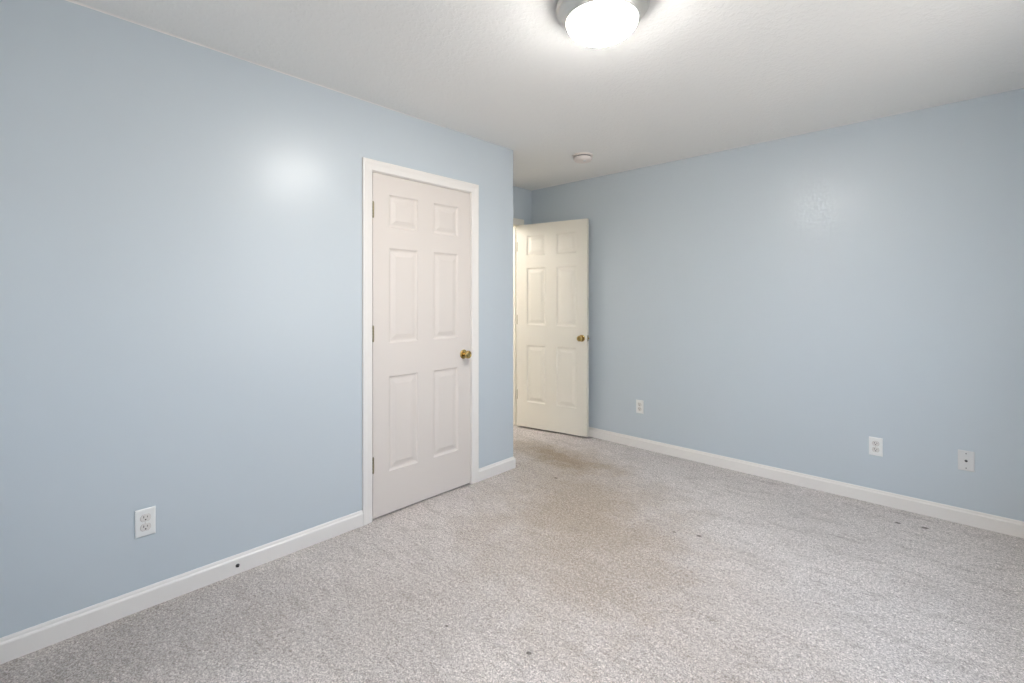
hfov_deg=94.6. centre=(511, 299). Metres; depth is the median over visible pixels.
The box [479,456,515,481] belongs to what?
baseboard
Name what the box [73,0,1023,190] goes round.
ceiling
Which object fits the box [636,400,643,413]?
wall outlet
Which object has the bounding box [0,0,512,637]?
wall
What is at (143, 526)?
socket
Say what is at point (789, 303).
wall
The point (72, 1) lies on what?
trim
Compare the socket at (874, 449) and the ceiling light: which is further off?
the socket at (874, 449)
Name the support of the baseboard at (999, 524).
attached to the wall at (789, 303)
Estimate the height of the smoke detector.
0.056 m
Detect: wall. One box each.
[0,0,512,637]
[513,186,531,224]
[532,88,1023,521]
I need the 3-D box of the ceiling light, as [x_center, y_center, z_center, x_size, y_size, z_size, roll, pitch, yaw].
[0.351,-1.088,1.847,0.362,0.132,0.362,0,0,43]
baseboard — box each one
[0,510,362,663]
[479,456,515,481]
[589,427,1023,537]
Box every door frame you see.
[362,157,478,525]
[513,218,523,425]
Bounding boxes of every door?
[372,172,471,518]
[517,218,588,436]
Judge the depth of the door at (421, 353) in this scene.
3.00 m
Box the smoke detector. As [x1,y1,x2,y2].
[573,152,592,163]
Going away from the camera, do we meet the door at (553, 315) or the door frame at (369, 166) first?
the door frame at (369, 166)
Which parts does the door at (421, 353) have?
knob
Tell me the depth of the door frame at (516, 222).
4.87 m
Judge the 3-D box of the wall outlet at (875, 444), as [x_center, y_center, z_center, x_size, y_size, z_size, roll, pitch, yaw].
[2.315,0.933,3.007,0.070,0.115,0.009,0,0,43]
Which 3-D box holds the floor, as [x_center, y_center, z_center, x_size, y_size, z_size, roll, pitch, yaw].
[0.096,1.324,2.019,4.022,0.060,4.717,0,0,43]
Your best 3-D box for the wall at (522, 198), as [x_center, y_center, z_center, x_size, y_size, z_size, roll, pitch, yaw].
[-0.217,0.070,4.622,0.115,2.448,1.117,0,0,43]
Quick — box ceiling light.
[555,0,649,46]
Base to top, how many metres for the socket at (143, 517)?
0.028 m
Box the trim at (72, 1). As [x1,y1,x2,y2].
[66,0,445,127]
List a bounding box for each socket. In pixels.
[140,514,150,521]
[140,523,150,530]
[872,441,878,445]
[872,447,878,451]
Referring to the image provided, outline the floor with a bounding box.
[0,425,1023,682]
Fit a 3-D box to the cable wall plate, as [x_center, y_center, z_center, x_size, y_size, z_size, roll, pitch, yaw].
[2.615,0.927,2.721,0.070,0.115,0.016,0,0,43]
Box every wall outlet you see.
[135,506,155,538]
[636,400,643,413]
[869,436,882,456]
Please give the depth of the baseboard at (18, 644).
2.02 m
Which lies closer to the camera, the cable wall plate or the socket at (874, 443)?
the cable wall plate
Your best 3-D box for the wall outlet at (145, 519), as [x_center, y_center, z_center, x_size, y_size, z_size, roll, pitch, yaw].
[-1.540,0.934,1.985,0.009,0.115,0.070,0,0,43]
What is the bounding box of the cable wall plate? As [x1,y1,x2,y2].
[958,449,974,471]
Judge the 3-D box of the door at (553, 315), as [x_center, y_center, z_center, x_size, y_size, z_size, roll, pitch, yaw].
[0.387,0.258,4.612,0.785,2.032,0.156,0,0,33]

